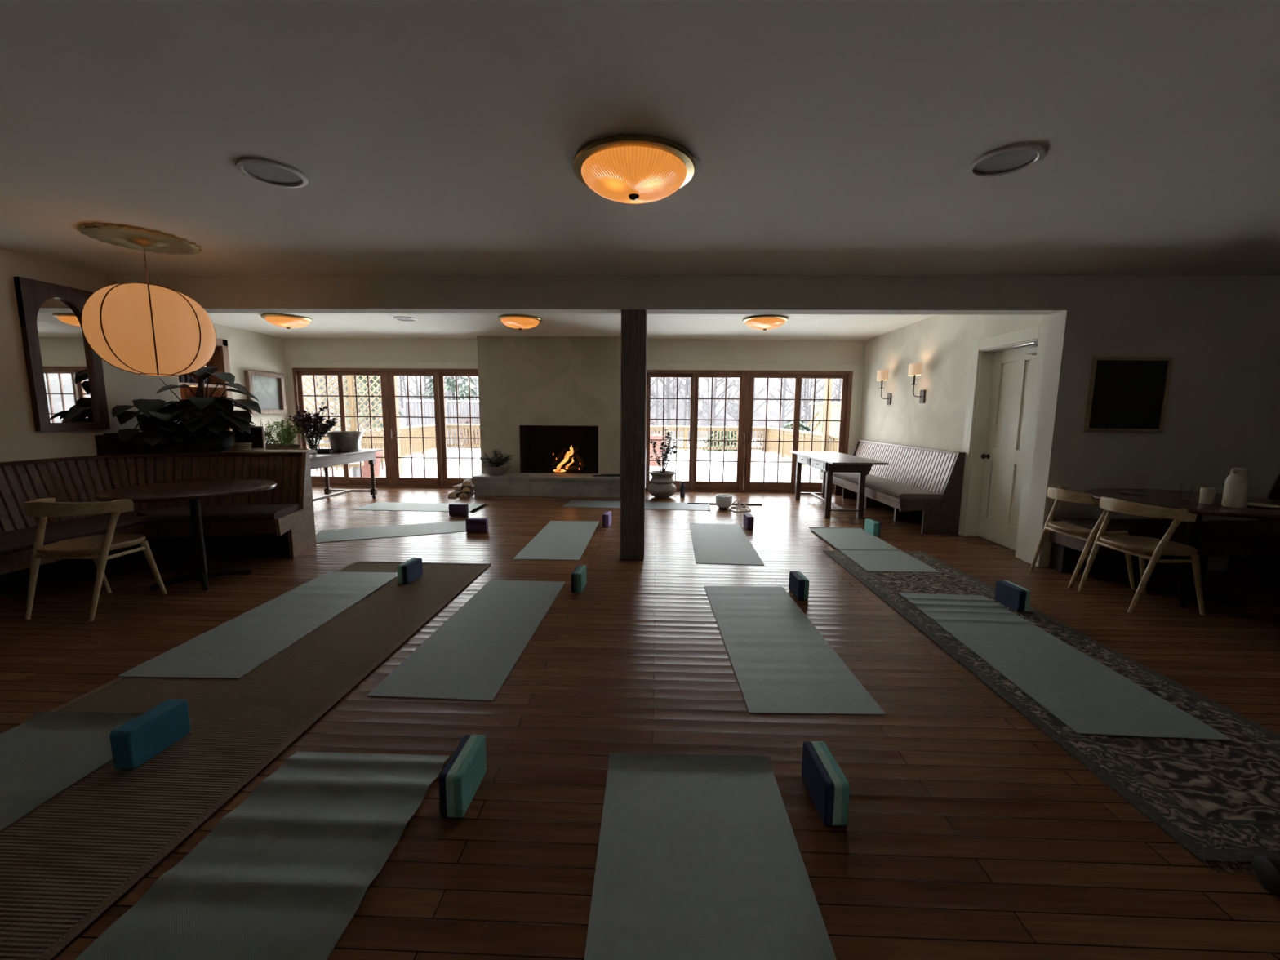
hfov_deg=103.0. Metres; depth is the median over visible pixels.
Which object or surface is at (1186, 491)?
water glass
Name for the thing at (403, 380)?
bare tree
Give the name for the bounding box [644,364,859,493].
french door
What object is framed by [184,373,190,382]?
bottle
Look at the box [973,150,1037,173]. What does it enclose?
speaker grille
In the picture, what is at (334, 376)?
bare tree
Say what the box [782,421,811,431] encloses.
evergreen tree
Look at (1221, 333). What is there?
wall
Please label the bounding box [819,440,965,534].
bench
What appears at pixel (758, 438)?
shrub
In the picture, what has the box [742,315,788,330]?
ceiling lamp
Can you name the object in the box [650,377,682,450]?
bare tree
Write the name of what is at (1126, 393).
framed print
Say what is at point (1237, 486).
pitcher
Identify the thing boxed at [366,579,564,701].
yoga mat
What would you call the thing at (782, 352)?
wall
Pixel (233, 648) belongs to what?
yoga mat
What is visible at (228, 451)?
ledge shelf
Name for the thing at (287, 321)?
ceiling lamp
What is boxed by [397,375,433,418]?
bare tree
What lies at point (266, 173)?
speaker grille
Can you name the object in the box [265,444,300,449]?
trough
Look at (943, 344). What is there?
wall
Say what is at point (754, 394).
bare tree
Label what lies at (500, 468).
plant
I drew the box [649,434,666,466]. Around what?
terracotta planter
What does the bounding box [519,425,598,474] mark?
firebox
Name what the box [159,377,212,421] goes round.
branches
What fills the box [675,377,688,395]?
bare tree
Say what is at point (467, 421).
shrub
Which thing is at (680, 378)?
bare tree
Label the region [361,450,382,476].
terracotta planter
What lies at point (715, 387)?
bare tree
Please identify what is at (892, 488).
seat cushion
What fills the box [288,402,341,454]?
potted plant
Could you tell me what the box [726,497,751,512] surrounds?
pyramid
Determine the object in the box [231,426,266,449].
frame
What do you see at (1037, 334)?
trim
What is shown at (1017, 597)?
block
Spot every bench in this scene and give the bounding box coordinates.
[328,461,364,476]
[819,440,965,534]
[1048,518,1258,574]
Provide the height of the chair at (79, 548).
0.762 m
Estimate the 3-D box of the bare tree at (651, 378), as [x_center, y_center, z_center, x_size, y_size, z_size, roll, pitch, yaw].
[0.758,-7.478,33.496,3.470,10.726,2.428,5,9,32]
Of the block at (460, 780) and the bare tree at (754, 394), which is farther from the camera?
the bare tree at (754, 394)
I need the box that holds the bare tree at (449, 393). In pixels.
[419,376,462,403]
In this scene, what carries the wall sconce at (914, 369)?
attached to the wall at (943, 344)
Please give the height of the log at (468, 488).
0.086 m
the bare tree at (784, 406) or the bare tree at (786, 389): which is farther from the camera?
the bare tree at (784, 406)
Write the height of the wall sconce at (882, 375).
0.500 m
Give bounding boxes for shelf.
[179,382,223,387]
[221,449,316,453]
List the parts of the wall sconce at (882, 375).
lamp shade, arm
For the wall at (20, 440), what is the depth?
3.97 m
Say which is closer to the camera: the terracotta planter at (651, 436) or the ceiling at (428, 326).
the ceiling at (428, 326)
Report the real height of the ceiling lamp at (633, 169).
0.153 m
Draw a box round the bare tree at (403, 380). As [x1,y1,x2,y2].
[396,375,408,416]
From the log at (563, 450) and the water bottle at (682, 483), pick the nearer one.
the water bottle at (682, 483)
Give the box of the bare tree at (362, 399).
[346,375,380,429]
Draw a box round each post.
[620,309,646,559]
[821,378,832,451]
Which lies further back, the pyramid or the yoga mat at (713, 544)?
the pyramid
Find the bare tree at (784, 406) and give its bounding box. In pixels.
[763,377,809,428]
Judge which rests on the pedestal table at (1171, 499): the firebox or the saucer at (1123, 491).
the saucer at (1123, 491)
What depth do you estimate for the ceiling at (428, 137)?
2.14 m
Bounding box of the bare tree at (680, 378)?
[664,377,683,408]
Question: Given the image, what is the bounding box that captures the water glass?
[1180,484,1194,499]
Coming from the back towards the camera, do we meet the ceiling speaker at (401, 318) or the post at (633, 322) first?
the ceiling speaker at (401, 318)
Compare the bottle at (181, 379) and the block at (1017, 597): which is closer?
the block at (1017, 597)
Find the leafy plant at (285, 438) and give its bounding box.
[264,417,306,445]
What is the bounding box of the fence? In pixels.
[403,399,479,448]
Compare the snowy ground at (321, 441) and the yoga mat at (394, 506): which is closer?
the yoga mat at (394, 506)
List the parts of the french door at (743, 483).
door rail, door rail, sill, head rail, door rail, door rail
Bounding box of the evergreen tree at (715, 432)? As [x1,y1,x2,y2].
[698,425,737,451]
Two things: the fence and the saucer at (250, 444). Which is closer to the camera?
the saucer at (250, 444)
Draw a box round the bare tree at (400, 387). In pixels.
[397,375,411,408]
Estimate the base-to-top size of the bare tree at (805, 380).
9.708 m
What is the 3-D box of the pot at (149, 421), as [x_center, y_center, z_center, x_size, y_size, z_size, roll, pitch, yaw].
[-4.505,-0.528,4.724,0.240,0.170,0.240,1,7,2]
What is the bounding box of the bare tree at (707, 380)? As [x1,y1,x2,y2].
[697,377,710,439]
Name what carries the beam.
attached to the ceiling at (428, 326)
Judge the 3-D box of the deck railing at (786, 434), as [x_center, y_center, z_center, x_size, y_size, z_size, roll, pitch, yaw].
[4.723,-0.910,14.644,0.141,0.980,10.482,1,7,3]
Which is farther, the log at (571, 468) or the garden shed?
the garden shed
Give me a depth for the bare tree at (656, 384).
39.51 m
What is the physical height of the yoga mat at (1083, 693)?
0.015 m
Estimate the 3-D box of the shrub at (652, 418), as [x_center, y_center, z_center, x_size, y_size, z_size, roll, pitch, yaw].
[0.125,-1.800,22.462,3.110,2.072,1.807,1,7,2]
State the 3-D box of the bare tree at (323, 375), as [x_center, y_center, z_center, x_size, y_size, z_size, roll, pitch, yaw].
[-20.835,-6.077,33.502,2.819,7.565,2.055,7,10,40]
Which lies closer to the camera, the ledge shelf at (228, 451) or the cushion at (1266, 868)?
the cushion at (1266, 868)
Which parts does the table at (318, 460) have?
leg, leg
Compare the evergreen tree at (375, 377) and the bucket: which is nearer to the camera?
the bucket
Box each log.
[448,490,462,497]
[453,483,466,491]
[458,490,474,497]
[461,478,472,486]
[461,484,474,492]
[549,447,566,467]
[554,444,579,469]
[562,466,584,472]
[574,452,587,470]
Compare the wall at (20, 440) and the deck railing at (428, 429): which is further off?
the deck railing at (428, 429)
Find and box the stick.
[687,502,762,505]
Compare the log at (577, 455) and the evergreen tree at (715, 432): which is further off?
the evergreen tree at (715, 432)
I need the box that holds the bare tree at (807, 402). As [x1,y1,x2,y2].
[789,378,835,425]
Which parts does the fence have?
post, post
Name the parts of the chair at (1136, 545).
leg, leg, seat rail, rail, seat, leg, leg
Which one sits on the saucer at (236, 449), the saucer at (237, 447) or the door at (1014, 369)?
the saucer at (237, 447)
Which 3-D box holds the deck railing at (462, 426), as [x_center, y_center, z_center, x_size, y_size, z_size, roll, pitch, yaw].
[-4.559,-1.709,20.211,6.550,0.980,0.140,1,7,2]
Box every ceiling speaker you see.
[235,158,308,187]
[393,316,417,321]
[967,144,1045,177]
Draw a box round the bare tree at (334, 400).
[325,380,337,423]
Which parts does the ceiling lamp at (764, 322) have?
lamp shade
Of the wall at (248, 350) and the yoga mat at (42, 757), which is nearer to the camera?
the yoga mat at (42, 757)
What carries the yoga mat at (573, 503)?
on the floor
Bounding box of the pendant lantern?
[76,222,216,376]
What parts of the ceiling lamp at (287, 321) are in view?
lamp shade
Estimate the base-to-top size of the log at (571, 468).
0.113 m
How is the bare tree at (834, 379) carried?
on the snowy ground at (321, 441)
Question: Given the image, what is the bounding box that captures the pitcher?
[1221,467,1250,508]
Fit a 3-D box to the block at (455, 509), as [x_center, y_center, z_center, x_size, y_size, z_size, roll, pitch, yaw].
[-2.345,0.386,6.585,0.230,0.150,0.078,1,7,2]
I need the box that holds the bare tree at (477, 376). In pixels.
[463,376,478,403]
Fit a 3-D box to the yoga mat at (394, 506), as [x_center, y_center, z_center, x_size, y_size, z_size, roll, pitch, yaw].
[-3.057,0.363,7.161,1.660,0.034,0.600,1,7,2]
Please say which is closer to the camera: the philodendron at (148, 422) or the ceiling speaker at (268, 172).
the ceiling speaker at (268, 172)
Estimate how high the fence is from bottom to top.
2.750 m
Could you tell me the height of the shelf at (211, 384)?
0.035 m
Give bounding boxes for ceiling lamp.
[260,313,313,328]
[497,314,542,329]
[572,134,695,204]
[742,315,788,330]
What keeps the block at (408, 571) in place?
on the sisal rug at (64, 864)
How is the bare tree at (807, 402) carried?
on the snowy ground at (321, 441)
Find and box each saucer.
[234,444,252,446]
[234,446,251,448]
[234,448,251,450]
[235,442,252,444]
[1118,490,1149,494]
[1247,502,1279,507]
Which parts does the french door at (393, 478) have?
frame, door rail, door rail, sill, head rail, door rail, door rail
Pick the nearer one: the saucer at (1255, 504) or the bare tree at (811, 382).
the saucer at (1255, 504)
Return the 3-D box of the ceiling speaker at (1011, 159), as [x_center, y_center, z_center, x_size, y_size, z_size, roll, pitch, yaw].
[1.685,-1.466,2.352,0.296,0.012,0.296,-3,8,-27]
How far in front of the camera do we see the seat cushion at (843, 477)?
7.53 m
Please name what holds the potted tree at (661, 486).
on the floor
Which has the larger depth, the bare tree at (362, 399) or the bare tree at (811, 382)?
the bare tree at (811, 382)
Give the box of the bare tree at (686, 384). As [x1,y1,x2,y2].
[679,377,701,426]
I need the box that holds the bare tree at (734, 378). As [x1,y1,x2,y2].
[727,377,739,415]
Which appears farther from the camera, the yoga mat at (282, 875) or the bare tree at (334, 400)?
the bare tree at (334, 400)
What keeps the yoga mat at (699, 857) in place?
on the floor
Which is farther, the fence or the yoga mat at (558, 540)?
the fence
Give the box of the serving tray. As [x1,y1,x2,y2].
[315,448,340,453]
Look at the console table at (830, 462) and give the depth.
6.63 m
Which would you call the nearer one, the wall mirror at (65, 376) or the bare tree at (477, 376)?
the wall mirror at (65, 376)
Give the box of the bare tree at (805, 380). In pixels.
[802,378,813,407]
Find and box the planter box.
[94,431,233,455]
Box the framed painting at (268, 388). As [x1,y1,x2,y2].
[244,369,286,413]
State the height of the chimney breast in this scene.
2.575 m
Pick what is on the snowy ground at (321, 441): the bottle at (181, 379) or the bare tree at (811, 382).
the bare tree at (811, 382)
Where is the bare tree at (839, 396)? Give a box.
[832,378,842,399]
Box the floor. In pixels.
[0,485,1279,959]
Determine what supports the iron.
on the hearth
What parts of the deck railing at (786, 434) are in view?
post, post, cap rail, post, post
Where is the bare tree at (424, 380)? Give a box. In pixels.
[408,376,427,405]
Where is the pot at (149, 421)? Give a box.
[136,413,160,431]
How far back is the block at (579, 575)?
3.77 m
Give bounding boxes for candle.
[230,444,235,450]
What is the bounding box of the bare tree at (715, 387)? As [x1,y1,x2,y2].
[711,377,739,428]
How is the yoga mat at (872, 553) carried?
on the rug at (1219, 800)
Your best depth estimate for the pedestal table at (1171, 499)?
3.69 m
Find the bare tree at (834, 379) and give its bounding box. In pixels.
[801,378,841,410]
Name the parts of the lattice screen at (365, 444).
post, rail, post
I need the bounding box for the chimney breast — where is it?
[476,336,621,474]
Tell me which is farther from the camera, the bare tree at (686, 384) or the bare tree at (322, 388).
the bare tree at (686, 384)
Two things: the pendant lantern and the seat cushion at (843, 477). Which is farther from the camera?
the seat cushion at (843, 477)
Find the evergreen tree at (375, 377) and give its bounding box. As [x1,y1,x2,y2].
[331,375,402,431]
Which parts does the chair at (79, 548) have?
leg, rail, seat rail, seat, leg, leg, leg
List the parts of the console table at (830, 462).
leg, drawer panel, drawer, drawer panel, drawer, leg, leg, leg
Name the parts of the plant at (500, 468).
pot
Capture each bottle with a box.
[178,374,185,382]
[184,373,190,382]
[189,375,195,383]
[680,481,684,497]
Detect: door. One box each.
[290,361,479,488]
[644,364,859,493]
[977,342,1037,550]
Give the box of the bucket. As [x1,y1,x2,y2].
[325,431,364,452]
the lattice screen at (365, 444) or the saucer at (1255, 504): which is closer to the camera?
the saucer at (1255, 504)
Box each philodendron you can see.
[111,399,204,452]
[155,366,255,445]
[159,388,261,451]
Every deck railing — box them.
[356,424,435,462]
[445,423,480,448]
[645,425,767,452]
[766,426,838,465]
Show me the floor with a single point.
(970, 833)
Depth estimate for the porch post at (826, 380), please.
12.12 m
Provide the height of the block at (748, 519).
0.150 m
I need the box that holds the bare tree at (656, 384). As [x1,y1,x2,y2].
[650,377,683,434]
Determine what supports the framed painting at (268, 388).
attached to the wall at (248, 350)
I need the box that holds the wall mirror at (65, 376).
[13,276,110,431]
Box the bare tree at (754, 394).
[736,377,777,439]
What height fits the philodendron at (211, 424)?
0.595 m
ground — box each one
[309,435,762,451]
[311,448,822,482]
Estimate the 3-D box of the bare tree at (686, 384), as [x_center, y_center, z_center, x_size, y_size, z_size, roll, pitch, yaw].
[4.945,-9.996,48.705,2.546,11.048,3.674,2,8,13]
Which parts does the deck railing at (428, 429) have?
cap rail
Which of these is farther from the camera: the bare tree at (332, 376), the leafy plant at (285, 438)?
the bare tree at (332, 376)
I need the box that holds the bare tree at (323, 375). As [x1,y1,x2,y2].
[311,375,336,443]
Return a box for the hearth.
[472,472,620,497]
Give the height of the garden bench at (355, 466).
0.440 m
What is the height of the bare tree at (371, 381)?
10.586 m
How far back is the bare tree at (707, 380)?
40.74 m
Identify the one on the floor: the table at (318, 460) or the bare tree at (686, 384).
the table at (318, 460)
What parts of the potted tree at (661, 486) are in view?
pot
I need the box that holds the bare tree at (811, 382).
[800,378,823,428]
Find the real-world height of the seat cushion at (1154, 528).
0.070 m
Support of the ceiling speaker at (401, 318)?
attached to the ceiling at (428, 326)
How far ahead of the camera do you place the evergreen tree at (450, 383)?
26.00 m
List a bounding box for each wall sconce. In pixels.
[876,369,891,404]
[907,363,925,403]
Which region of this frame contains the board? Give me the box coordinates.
[600,473,620,476]
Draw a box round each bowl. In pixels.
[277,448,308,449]
[715,493,732,509]
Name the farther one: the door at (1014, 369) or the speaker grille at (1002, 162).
the door at (1014, 369)
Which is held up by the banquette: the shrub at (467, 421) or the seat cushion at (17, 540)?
the seat cushion at (17, 540)
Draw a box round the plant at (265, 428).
[258,418,276,444]
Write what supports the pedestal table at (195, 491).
on the floor
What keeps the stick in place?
on the floor
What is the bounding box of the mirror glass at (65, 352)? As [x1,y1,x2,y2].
[36,297,97,422]
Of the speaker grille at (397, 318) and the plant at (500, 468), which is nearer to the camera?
the speaker grille at (397, 318)
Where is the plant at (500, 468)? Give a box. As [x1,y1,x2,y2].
[476,448,514,475]
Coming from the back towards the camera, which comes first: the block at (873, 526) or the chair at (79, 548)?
the block at (873, 526)
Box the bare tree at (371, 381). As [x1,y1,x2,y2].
[361,375,380,432]
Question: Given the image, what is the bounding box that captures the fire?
[552,444,580,472]
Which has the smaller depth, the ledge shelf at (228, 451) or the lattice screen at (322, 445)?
the ledge shelf at (228, 451)
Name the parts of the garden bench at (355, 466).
seat, leg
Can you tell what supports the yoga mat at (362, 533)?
on the floor
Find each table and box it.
[93,479,276,591]
[309,448,382,502]
[789,450,888,518]
[1084,488,1279,608]
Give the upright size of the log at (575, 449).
0.451 m
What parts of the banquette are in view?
backrest, rail, panel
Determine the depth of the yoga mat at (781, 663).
2.78 m
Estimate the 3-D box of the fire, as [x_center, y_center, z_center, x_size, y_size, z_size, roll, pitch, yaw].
[-1.249,-0.363,8.668,0.480,0.460,0.080,1,7,2]
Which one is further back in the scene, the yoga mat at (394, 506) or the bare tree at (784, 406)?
the bare tree at (784, 406)
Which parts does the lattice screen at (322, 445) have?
rail, post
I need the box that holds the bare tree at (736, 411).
[730,377,754,414]
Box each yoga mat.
[0,711,142,831]
[75,751,449,959]
[117,571,397,679]
[315,520,466,542]
[351,502,488,511]
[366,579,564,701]
[513,520,599,559]
[562,499,710,511]
[583,752,836,959]
[689,523,764,564]
[704,586,885,715]
[808,526,940,573]
[897,592,1232,740]
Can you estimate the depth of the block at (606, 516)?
5.99 m
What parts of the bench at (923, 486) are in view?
panel, backrest, rail, panel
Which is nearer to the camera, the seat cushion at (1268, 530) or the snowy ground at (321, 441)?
the seat cushion at (1268, 530)
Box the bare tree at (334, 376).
[325,376,355,403]
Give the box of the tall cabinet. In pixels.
[177,337,232,431]
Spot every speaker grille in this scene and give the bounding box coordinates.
[242,163,302,184]
[396,317,414,320]
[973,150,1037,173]
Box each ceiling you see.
[0,0,1279,275]
[206,312,937,340]
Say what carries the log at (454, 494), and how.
on the floor
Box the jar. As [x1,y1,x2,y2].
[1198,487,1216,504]
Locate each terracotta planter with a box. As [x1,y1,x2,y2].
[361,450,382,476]
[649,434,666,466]
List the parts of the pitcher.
spout, lid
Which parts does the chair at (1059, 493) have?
leg, rail, seat rail, leg, leg, seat, leg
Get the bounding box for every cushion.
[0,503,299,555]
[820,470,883,482]
[852,478,941,498]
[1052,518,1258,540]
[1207,520,1279,541]
[1252,854,1279,895]
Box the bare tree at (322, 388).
[308,375,337,448]
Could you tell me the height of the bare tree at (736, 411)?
10.495 m
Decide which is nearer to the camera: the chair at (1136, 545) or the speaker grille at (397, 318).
the chair at (1136, 545)
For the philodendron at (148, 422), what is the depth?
4.54 m
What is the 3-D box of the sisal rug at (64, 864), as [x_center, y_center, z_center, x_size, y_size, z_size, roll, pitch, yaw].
[-1.982,1.017,2.261,1.200,0.010,4.490,1,7,2]
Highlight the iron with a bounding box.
[591,475,620,476]
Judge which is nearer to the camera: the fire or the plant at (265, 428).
the plant at (265, 428)
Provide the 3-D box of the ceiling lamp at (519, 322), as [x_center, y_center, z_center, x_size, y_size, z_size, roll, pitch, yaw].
[-1.597,-2.079,6.797,0.584,0.153,0.584,-4,9,-34]
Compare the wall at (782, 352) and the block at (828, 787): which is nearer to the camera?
the block at (828, 787)
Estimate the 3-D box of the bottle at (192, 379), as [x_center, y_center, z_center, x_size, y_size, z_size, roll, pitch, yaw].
[-6.431,-1.438,7.315,0.064,0.120,0.062,1,7,2]
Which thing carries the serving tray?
on the table at (318, 460)
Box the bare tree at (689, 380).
[679,377,711,444]
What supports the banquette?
on the floor
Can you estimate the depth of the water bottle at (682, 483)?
8.16 m
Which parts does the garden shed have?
post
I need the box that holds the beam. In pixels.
[106,275,1071,315]
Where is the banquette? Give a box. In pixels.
[0,451,315,594]
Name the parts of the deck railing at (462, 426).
cap rail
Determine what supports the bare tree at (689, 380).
on the snowy ground at (321, 441)
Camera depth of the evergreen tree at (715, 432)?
23.79 m
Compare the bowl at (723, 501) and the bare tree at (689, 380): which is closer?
the bowl at (723, 501)
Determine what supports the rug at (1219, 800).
on the floor
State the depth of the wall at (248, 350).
8.18 m
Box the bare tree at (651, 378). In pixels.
[645,377,679,431]
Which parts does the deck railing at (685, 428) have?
post, cap rail, post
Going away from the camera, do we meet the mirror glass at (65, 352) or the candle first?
the mirror glass at (65, 352)
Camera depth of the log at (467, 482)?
8.03 m
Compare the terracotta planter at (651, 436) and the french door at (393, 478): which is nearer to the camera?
the french door at (393, 478)
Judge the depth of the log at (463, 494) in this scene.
8.02 m
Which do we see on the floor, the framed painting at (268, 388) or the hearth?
the hearth
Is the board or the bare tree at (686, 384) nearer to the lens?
the board
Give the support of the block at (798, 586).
on the floor
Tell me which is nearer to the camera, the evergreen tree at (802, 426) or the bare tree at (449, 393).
the evergreen tree at (802, 426)
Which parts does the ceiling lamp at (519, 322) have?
lamp shade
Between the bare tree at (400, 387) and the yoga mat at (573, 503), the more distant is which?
the bare tree at (400, 387)
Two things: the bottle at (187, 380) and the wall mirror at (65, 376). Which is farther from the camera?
the bottle at (187, 380)
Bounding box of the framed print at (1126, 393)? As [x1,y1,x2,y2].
[1083,356,1173,432]
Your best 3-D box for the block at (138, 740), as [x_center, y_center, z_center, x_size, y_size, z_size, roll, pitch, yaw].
[-1.886,0.976,1.970,0.078,0.150,0.230,1,7,4]
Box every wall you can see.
[0,248,180,462]
[213,323,292,444]
[284,337,865,454]
[859,314,1048,533]
[1022,275,1279,569]
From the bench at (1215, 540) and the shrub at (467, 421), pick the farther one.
the shrub at (467, 421)
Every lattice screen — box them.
[302,375,356,471]
[346,375,402,474]
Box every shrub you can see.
[453,413,480,448]
[645,417,675,435]
[754,426,791,451]
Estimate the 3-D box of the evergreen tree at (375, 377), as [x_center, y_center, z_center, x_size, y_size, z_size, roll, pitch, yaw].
[-14.869,-4.541,27.685,3.939,5.907,4.292,-2,8,-19]
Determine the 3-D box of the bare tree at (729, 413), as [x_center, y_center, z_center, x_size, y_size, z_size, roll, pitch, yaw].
[6.335,-6.076,33.350,2.193,8.072,3.008,-4,9,-30]
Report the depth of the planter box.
4.70 m
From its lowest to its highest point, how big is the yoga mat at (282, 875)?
0.019 m
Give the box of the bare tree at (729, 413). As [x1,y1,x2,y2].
[724,383,739,426]
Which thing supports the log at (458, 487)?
on the log at (463, 494)
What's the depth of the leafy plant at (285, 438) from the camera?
6.43 m
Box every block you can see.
[109,698,190,769]
[397,557,422,584]
[438,734,486,817]
[448,503,468,515]
[465,517,488,532]
[571,564,586,593]
[602,511,611,527]
[742,513,754,528]
[788,571,808,599]
[801,741,849,825]
[864,519,880,535]
[994,580,1030,611]
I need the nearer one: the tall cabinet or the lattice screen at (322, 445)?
the tall cabinet
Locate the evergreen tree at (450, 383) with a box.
[416,376,479,442]
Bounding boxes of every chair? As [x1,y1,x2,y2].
[23,497,167,621]
[1029,486,1135,589]
[1077,496,1204,615]
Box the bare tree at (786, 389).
[778,377,822,424]
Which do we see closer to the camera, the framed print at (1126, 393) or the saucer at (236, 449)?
the framed print at (1126, 393)
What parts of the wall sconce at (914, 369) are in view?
lamp shade, arm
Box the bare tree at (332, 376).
[332,376,359,430]
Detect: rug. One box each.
[0,560,490,959]
[822,550,1279,874]
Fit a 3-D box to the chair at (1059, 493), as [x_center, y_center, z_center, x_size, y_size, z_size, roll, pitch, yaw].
[3.614,0.447,4.143,0.517,0.762,0.588,1,7,2]
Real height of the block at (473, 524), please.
0.150 m
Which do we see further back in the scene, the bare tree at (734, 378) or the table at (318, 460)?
the bare tree at (734, 378)
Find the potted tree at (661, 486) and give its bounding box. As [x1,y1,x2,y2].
[647,426,679,497]
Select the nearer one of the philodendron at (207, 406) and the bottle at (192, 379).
the philodendron at (207, 406)
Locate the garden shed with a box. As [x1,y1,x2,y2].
[806,385,840,435]
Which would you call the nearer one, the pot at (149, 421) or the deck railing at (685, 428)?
the pot at (149, 421)
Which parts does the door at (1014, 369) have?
knob, panel, panel, panel, closer arm, panel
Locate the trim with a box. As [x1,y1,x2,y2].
[958,323,1048,559]

